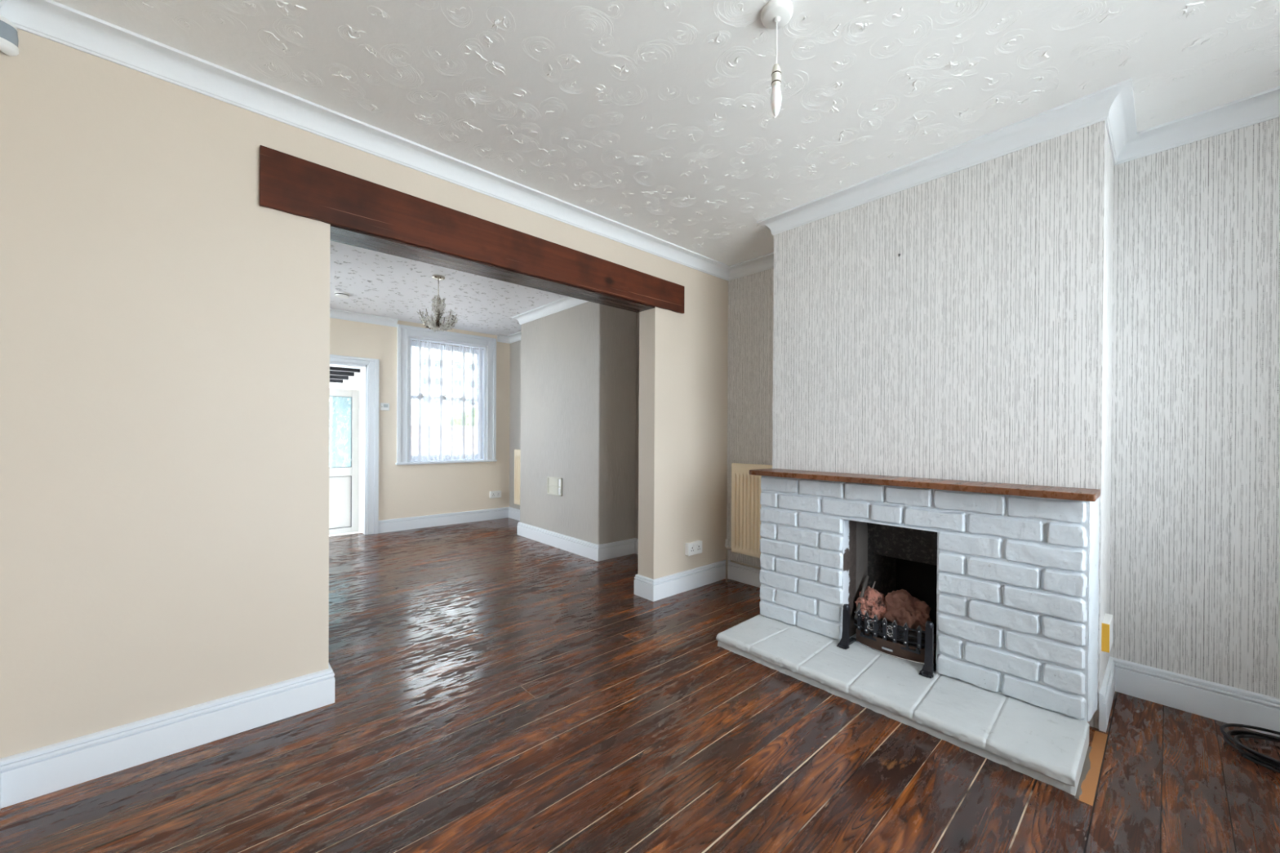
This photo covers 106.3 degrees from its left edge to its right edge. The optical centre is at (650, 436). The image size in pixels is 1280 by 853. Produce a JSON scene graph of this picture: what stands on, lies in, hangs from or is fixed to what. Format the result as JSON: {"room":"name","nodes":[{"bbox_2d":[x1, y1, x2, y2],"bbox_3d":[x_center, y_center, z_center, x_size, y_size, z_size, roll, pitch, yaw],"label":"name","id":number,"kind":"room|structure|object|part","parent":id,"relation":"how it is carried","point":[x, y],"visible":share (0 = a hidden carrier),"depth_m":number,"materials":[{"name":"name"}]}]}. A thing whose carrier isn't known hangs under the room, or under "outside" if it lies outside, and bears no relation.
{"room":"living room","nodes":[
{"label":"living room","id":0,"kind":"room"},
{"bbox_2d":[329,382,335,462],"bbox_3d":[-5.911,0.030,6.997,2.215,2.480,0.100,0,0,-43],"label":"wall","id":1,"kind":"structure","parent":0,"point":[332,385],"depth_m":7.70,"materials":[{"name":"white paint"}]},
{"bbox_2d":[328,531,361,537],"bbox_3d":[-5.003,1.329,6.010,2.215,0.100,3.000,0,0,-43],"label":"floor","id":2,"kind":"structure","parent":0,"point":[346,534],"depth_m":6.29,"materials":[{"name":"white"}]},
{"bbox_2d":[335,372,359,531],"bbox_3d":[-4.177,-0.059,6.841,0.120,2.880,2.880,0,0,-43],"label":"wall","id":3,"kind":"structure","parent":0,"point":[353,382],"depth_m":7.05,"materials":[{"name":"white paint"}]},
{"bbox_2d":[328,388,359,535],"bbox_3d":[-4.166,0.326,6.125,0.836,1.885,0.073,0,0,-43],"label":"glazed door","id":4,"kind":"structure","parent":3,"relation":"in","point":[344,482],"depth_m":6.27,"materials":[{"name":"white plastic"}]},
{"bbox_3d":[-4.185,0.856,6.123,0.631,0.675,0.018,0,0,-43],"label":"panel","id":5,"kind":"part","parent":4,"relation":"part of","materials":[{"name":"white plastic"}]},
{"bbox_3d":[-4.179,-0.059,6.119,0.631,0.925,0.006,0,0,-43],"label":"glass pane","id":6,"kind":"part","parent":4,"relation":"part of","materials":[{"name":"clear glass"}]},
{"bbox_2d":[0,28,728,758],"bbox_3d":[-0.669,-0.104,2.795,3.766,2.720,0.164,0,0,-43],"label":"wall partition","id":7,"kind":"structure","parent":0,"point":[165,330],"depth_m":1.72,"materials":[{"name":"beige paint"}]},
{"bbox_2d":[259,145,684,313],"bbox_3d":[-0.704,-1.013,2.755,2.405,0.238,0.208,0,0,-43],"label":"lintel beam","id":8,"kind":"structure","parent":7,"relation":"on","point":[359,212],"depth_m":2.35,"materials":[{"name":"brown wood"}]},
{"bbox_2d":[684,540,702,555],"bbox_3d":[0.325,0.834,3.582,0.152,0.092,0.042,0,0,-43],"label":"double socket","id":9,"kind":"object","parent":7,"relation":"attached to","point":[693,548],"visible":1,"depth_m":3.55,"materials":[{"name":"white plastic"}]},
{"bbox_2d":[329,317,510,519],"bbox_3d":[-3.251,-0.039,5.567,3.738,2.900,0.250,0,0,-43],"label":"wall","id":10,"kind":"structure","parent":0,"point":[405,491],"depth_m":5.79,"materials":[{"name":"beige paint"}]},
{"bbox_2d":[329,354,379,534],"bbox_3d":[-3.608,0.113,5.215,1.106,1.994,0.284,0,0,-43],"label":"door frame","id":11,"kind":"structure","parent":10,"relation":"in","point":[369,367],"depth_m":5.45,"materials":[{"name":"white paint"}]},
{"bbox_2d":[380,403,389,410],"bbox_3d":[-3.068,-0.343,5.543,0.092,0.084,0.029,0,0,-43],"label":"thermostat","id":12,"kind":"object","parent":10,"relation":"attached to","point":[384,406],"visible":1,"depth_m":5.53,"materials":[{"name":"white plastic"}]},
{"bbox_2d":[395,324,497,465],"bbox_3d":[-2.607,-0.490,6.127,1.235,1.650,0.295,0,0,-43],"label":"window","id":13,"kind":"structure","parent":10,"relation":"in","point":[404,332],"depth_m":6.00,"materials":[{"name":"white paint"}]},
{"bbox_3d":[-2.646,-0.820,6.170,0.925,0.715,0.035,0,0,-43],"label":"sash","id":14,"kind":"part","parent":13,"relation":"part of","materials":[{"name":"white paint"}]},
{"bbox_3d":[-2.623,-0.096,6.143,0.925,0.813,0.035,0,0,-43],"label":"sash","id":15,"kind":"part","parent":13,"relation":"part of","materials":[{"name":"white paint"}]},
{"bbox_3d":[-2.612,0.323,6.130,1.235,0.024,0.295,0,0,-43],"label":"sill","id":16,"kind":"part","parent":13,"relation":"part of","materials":[{"name":"white paint"}]},
{"bbox_2d":[409,338,483,461],"bbox_3d":[-2.566,-0.433,6.082,0.923,1.477,0.040,0,0,-43],"label":"curtain","id":17,"kind":"object","parent":13,"relation":"hanging from","point":[421,344],"visible":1,"depth_m":6.05,"materials":[{"name":"white fabric"}]},
{"bbox_3d":[-2.616,-0.442,6.136,0.975,1.510,0.230,0,0,-43],"label":"frame","id":18,"kind":"part","parent":13,"relation":"part of","materials":[{"name":"white paint"}]},
{"bbox_2d":[489,490,501,497],"bbox_3d":[-2.085,0.780,6.453,0.152,0.090,0.042,0,0,-43],"label":"double socket","id":19,"kind":"object","parent":10,"relation":"attached to","point":[497,494],"visible":1,"depth_m":6.44,"materials":[{"name":"white plastic"}]},
{"bbox_2d":[520,301,636,544],"bbox_3d":[-0.796,-0.112,5.085,0.488,2.720,1.504,0,0,-43],"label":"wall","id":20,"kind":"structure","parent":0,"point":[578,362],"depth_m":4.63,"materials":[{"name":"grey paint"}]},
{"bbox_2d":[329,296,588,343],"bbox_3d":[-2.016,-1.315,4.088,3.538,0.086,3.580,0,0,-43],"label":"trim","id":21,"kind":"structure","parent":20,"relation":"attached to","point":[567,302],"depth_m":5.27,"materials":[{"name":"white paint"}]},
{"bbox_2d":[546,476,562,496],"bbox_3d":[-0.981,0.510,4.912,0.016,0.181,0.270,0,0,-43],"label":"wall plate","id":22,"kind":"object","parent":20,"relation":"attached to","point":[554,485],"visible":1,"depth_m":4.91,"materials":[{"name":"plastic"}]},
{"bbox_3d":[-0.997,0.468,4.936,0.006,0.074,0.184,0,0,-43],"label":"recessed panel","id":23,"kind":"part","parent":22,"relation":"part of","materials":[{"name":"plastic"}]},
{"bbox_3d":[-0.998,0.551,4.937,0.006,0.073,0.184,0,0,-43],"label":"recessed panel","id":24,"kind":"part","parent":22,"relation":"part of","materials":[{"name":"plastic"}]},
{"bbox_2d":[558,479,560,494],"bbox_3d":[-0.915,0.510,4.840,0.016,0.157,0.046,0,0,-43],"label":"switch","id":25,"kind":"object","parent":22,"relation":"attached to","point":[559,480],"depth_m":4.84,"materials":[{"name":"white plastic"}]},
{"bbox_2d":[0,517,1279,852],"bbox_3d":[-0.759,1.196,2.735,3.758,0.121,7.579,0,0,-43],"label":"floor","id":26,"kind":"structure","parent":0,"point":[498,690],"depth_m":1.68,"materials":[{"name":"brown wood"}]},
{"bbox_2d":[715,614,1088,795],"bbox_3d":[1.001,1.109,2.204,0.402,0.079,1.470,0,0,-43],"label":"hearth","id":27,"kind":"object","parent":26,"relation":"on","point":[1050,747],"visible":0.99,"depth_m":1.97,"materials":[{"name":"white tile"}]},
{"bbox_2d":[835,604,936,678],"bbox_3d":[1.221,0.956,2.397,0.348,0.234,0.439,0,0,-43],"label":"grate","id":28,"kind":"object","parent":27,"relation":"on","point":[919,653],"visible":1,"depth_m":2.33,"materials":[{"name":"black metal"}]},
{"bbox_3d":[1.017,0.965,2.471,0.148,0.211,0.054,0,0,-43],"label":"post","id":29,"kind":"part","parent":28,"relation":"part of","materials":[{"name":"black metal"}]},
{"bbox_3d":[1.163,1.042,2.351,0.016,0.010,0.050,0,0,-43],"label":"plate","id":30,"kind":"part","parent":28,"relation":"part of","materials":[{"name":"silver metal"}]},
{"bbox_2d":[868,617,936,644],"bbox_3d":[1.260,0.986,2.433,0.358,0.086,0.226,0,0,34],"label":"bed","id":31,"kind":"object","parent":28,"relation":"in","point":[910,633],"visible":0.17,"depth_m":2.34,"materials":[{"name":"black metal"}]},
{"bbox_2d":[854,586,887,622],"bbox_3d":[1.186,0.897,2.550,0.160,0.204,0.154,0,0,-43],"label":"clay lump","id":32,"kind":"object","parent":31,"relation":"on","point":[873,601],"visible":0.68,"depth_m":2.51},
{"bbox_2d":[854,575,869,618],"bbox_3d":[1.130,0.859,2.558,0.119,0.218,0.024,0,0,-33],"label":"stick","id":33,"kind":"object","parent":32,"relation":"on","point":[862,593],"visible":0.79,"depth_m":2.56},
{"bbox_2d":[882,589,931,631],"bbox_3d":[1.303,0.915,2.450,0.195,0.256,0.240,0,0,-43],"label":"clay lump","id":34,"kind":"object","parent":31,"relation":"on","point":[903,608],"visible":0.74,"depth_m":2.40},
{"bbox_3d":[1.278,0.956,2.188,0.148,0.234,0.054,0,0,-43],"label":"post","id":35,"kind":"part","parent":28,"relation":"part of","materials":[{"name":"black metal"}]},
{"bbox_2d":[759,475,1099,722],"bbox_3d":[1.207,0.652,2.374,0.177,0.839,1.471,0,0,-43],"label":"fireplace surround","id":36,"kind":"object","parent":27,"relation":"on","point":[1017,587],"visible":0.96,"depth_m":2.05,"materials":[{"name":"white brick"}]},
{"bbox_3d":[1.162,0.428,2.344,0.049,0.005,0.460,0,0,-43],"label":"lintel plate","id":37,"kind":"part","parent":36,"relation":"part of","materials":[{"name":"white paint"}]},
{"bbox_2d":[749,468,1100,502],"bbox_3d":[1.174,0.217,2.355,0.246,0.027,1.505,0,0,-43],"label":"mantel shelf","id":38,"kind":"object","parent":36,"relation":"on","point":[1020,490],"visible":1,"depth_m":2.10,"materials":[{"name":"brown wood"}]},
{"bbox_2d":[1074,746,1092,799],"bbox_3d":[1.498,1.153,1.651,0.380,0.001,0.019,0,0,-43],"label":"smear","id":39,"kind":"object","parent":26,"relation":"on","point":[1086,766],"visible":1,"depth_m":1.65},
{"bbox_2d":[1219,723,1279,773],"bbox_3d":[2.416,1.135,1.554,0.284,0.049,0.736,0,0,-43],"label":"cable coil","id":40,"kind":"object","parent":26,"relation":"on","point":[1260,759],"visible":1,"depth_m":1.79,"materials":[{"name":"black rubber"}]},
{"bbox_2d":[509,267,773,567],"bbox_3d":[-0.288,-0.109,4.989,0.228,2.720,5.120,0,0,-43],"label":"wall","id":41,"kind":"structure","parent":0,"point":[750,297],"depth_m":3.76,"materials":[{"name":"paint"}]},
{"bbox_2d":[514,449,520,505],"bbox_3d":[-1.495,0.533,6.058,0.090,0.718,0.800,0,0,-43],"label":"radiator","id":42,"kind":"object","parent":41,"relation":"attached to","point":[517,452],"visible":0.21,"depth_m":6.25,"materials":[{"name":"beige metal"}]},
{"bbox_2d":[724,462,772,582],"bbox_3d":[0.839,0.675,3.556,0.112,0.935,0.645,0,0,-43],"label":"radiator","id":43,"kind":"object","parent":41,"relation":"attached to","point":[746,491],"visible":0.48,"depth_m":3.63,"materials":[{"name":"beige metal"}]},
{"bbox_2d":[52,0,1279,335],"bbox_3d":[-0.770,-1.402,2.761,3.966,0.126,7.720,0,0,-43],"label":"ceiling","id":44,"kind":"structure","parent":0,"point":[654,117],"depth_m":1.80,"materials":[{"name":"white paint"}]},
{"bbox_2d":[333,291,349,298],"bbox_3d":[-2.930,-1.344,4.559,0.124,0.042,0.124,0,0,-43],"label":"smoke detector","id":45,"kind":"object","parent":44,"relation":"attached to","point":[343,295],"visible":1,"depth_m":4.52,"materials":[{"name":"white plastic"}]},
{"bbox_2d":[416,274,458,332],"bbox_3d":[-1.800,-1.121,4.058,0.316,0.469,0.319,0,0,-43],"label":"crystal chandelier","id":46,"kind":"object","parent":44,"relation":"hanging from","point":[437,325],"visible":1,"depth_m":4.03,"materials":[{"name":"clear glass"}]},
{"bbox_3d":[-1.794,-1.130,4.061,0.030,0.410,0.030,0,0,-43],"label":"stem","id":47,"kind":"part","parent":46,"relation":"part of","materials":[{"name":"silver metal"}]},
{"bbox_2d":[760,0,793,116],"bbox_3d":[0.396,-1.169,1.506,0.098,0.329,0.098,0,0,-43],"label":"pendant light","id":48,"kind":"object","parent":44,"relation":"hanging from","point":[775,14],"visible":1,"depth_m":1.50,"materials":[{"name":"white plastic"}]},
{"bbox_3d":[0.395,-1.054,1.507,0.034,0.098,0.034,0,0,-43],"label":"candle bulb","id":49,"kind":"part","parent":48,"relation":"part of","materials":[{"name":"white glass"}]},
{"bbox_2d":[826,520,937,672],"bbox_3d":[1.320,0.750,2.493,0.454,0.800,0.660,0,0,-43],"label":"firebox","id":50,"kind":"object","parent":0,"point":[895,557],"depth_m":2.61,"materials":[{"name":"black metal"}]},
{"bbox_2d":[772,120,1114,728],"bbox_3d":[1.490,-0.090,2.640,0.604,2.720,1.496,0,0,-43],"label":"wall","id":51,"kind":"structure","parent":0,"point":[982,350],"depth_m":2.22,"materials":[{"name":"paper"}]},
{"bbox_2d":[0,0,1279,280],"bbox_3d":[0.517,-1.290,1.368,3.566,0.086,3.526,0,0,-43],"label":"trim","id":52,"kind":"structure","parent":51,"relation":"attached to","point":[51,20],"depth_m":2.02,"materials":[{"name":"white paint"}]},
{"bbox_2d":[0,506,1279,809],"bbox_3d":[-0.769,1.063,2.751,3.566,0.145,7.270,0,0,-43],"label":"baseboard","id":53,"kind":"structure","parent":51,"relation":"attached to","point":[40,771],"depth_m":1.90,"materials":[{"name":"white paint"}]},
{"bbox_2d":[1101,613,1112,653],"bbox_3d":[1.883,0.808,1.976,0.150,0.117,0.024,0,0,-43],"label":"box","id":54,"kind":"object","parent":51,"relation":"attached to","point":[1107,623],"visible":1,"depth_m":1.93,"materials":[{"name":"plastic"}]},
{"bbox_2d":[1109,116,1279,698],"bbox_3d":[2.498,-0.082,1.968,0.250,2.720,1.700,0,0,-43],"label":"wall","id":55,"kind":"structure","parent":0,"point":[1195,535],"depth_m":2.01,"materials":[{"name":"paper"}]},
{"bbox_3d":[-4.995,-0.976,6.009,2.215,0.170,2.780,0,0,-43],"label":"ceiling","id":56,"kind":"structure","parent":0,"visible":0},
{"bbox_2d":[329,378,342,383],"bbox_3d":[-5.504,-0.868,6.558,2.213,0.105,0.075,0,0,-43],"label":"roof beam","id":57,"kind":"structure","parent":56,"relation":"attached to","point":[331,380],"depth_m":7.22,"materials":[{"name":"black"}]},
{"bbox_2d":[329,374,348,380],"bbox_3d":[-5.246,-0.884,6.279,2.213,0.105,0.075,0,0,-43],"label":"roof beam","id":58,"kind":"structure","parent":56,"relation":"attached to","point":[331,376],"depth_m":6.93,"materials":[{"name":"black"}]},
{"bbox_2d":[329,370,354,376],"bbox_3d":[-4.988,-0.901,6.000,2.213,0.105,0.075,0,0,-43],"label":"roof beam","id":59,"kind":"structure","parent":56,"relation":"attached to","point":[331,372],"depth_m":6.62,"materials":[{"name":"black"}]},
{"bbox_2d":[329,366,359,373],"bbox_3d":[-4.730,-0.917,5.721,2.213,0.105,0.075,0,0,-43],"label":"roof beam","id":60,"kind":"structure","parent":56,"relation":"attached to","point":[331,368],"depth_m":6.33,"materials":[{"name":"black"}]},
{"bbox_3d":[-2.161,-0.108,1.488,0.200,2.720,7.720,0,0,-43],"label":"wall","id":61,"kind":"structure","parent":0,"visible":0},
{"bbox_2d":[0,15,18,56],"bbox_3d":[-1.958,-1.219,1.455,0.023,0.102,0.060,0,0,9],"label":"sensor","id":62,"kind":"object","parent":61,"relation":"attached to","point":[9,41],"visible":1,"depth_m":1.46,"materials":[{"name":"grey plastic"}]},
{"bbox_3d":[-1.957,-1.261,1.454,0.018,0.018,0.058,0,0,9],"label":"casing","id":63,"kind":"part","parent":62,"relation":"part of","materials":[{"name":"white plastic"}]},
{"bbox_3d":[-1.958,-1.184,1.455,0.023,0.032,0.060,0,0,9],"label":"casing","id":64,"kind":"part","parent":62,"relation":"part of","materials":[{"name":"white plastic"}]},
{"label":"outside","id":65,"kind":"structure","parent":0,"visible":0},
{"bbox_2d":[328,440,331,467],"bbox_3d":[-11.909,1.305,57.087,180.000,0.150,220.000,0,0,-43],"label":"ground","id":66,"kind":"structure","parent":65,"point":[330,440],"depth_m":39.58,"materials":[{"name":"white"}]},
{"bbox_2d":[329,423,476,455],"bbox_3d":[-1.742,0.603,13.523,12.240,1.680,0.280,0,0,-43],"label":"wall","id":67,"kind":"structure","parent":66,"relation":"on","point":[447,428],"depth_m":10.74,"materials":[{"name":"white"}]},
{"bbox_2d":[411,346,476,425],"bbox_3d":[-33.915,-14.141,74.689,8.500,30.350,16.070,0,0,-43],"label":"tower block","id":68,"kind":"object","parent":66,"relation":"on","point":[460,357],"visible":0.2,"depth_m":68.19,"materials":[{"name":"white"}]},
{"bbox_2d":[448,404,476,426],"bbox_3d":[-5.550,-0.010,17.282,3.374,2.800,2.325,0,0,-43],"label":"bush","id":69,"kind":"object","parent":66,"relation":"on","point":[469,411],"visible":0.05,"depth_m":16.39,"materials":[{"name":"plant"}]}
]}

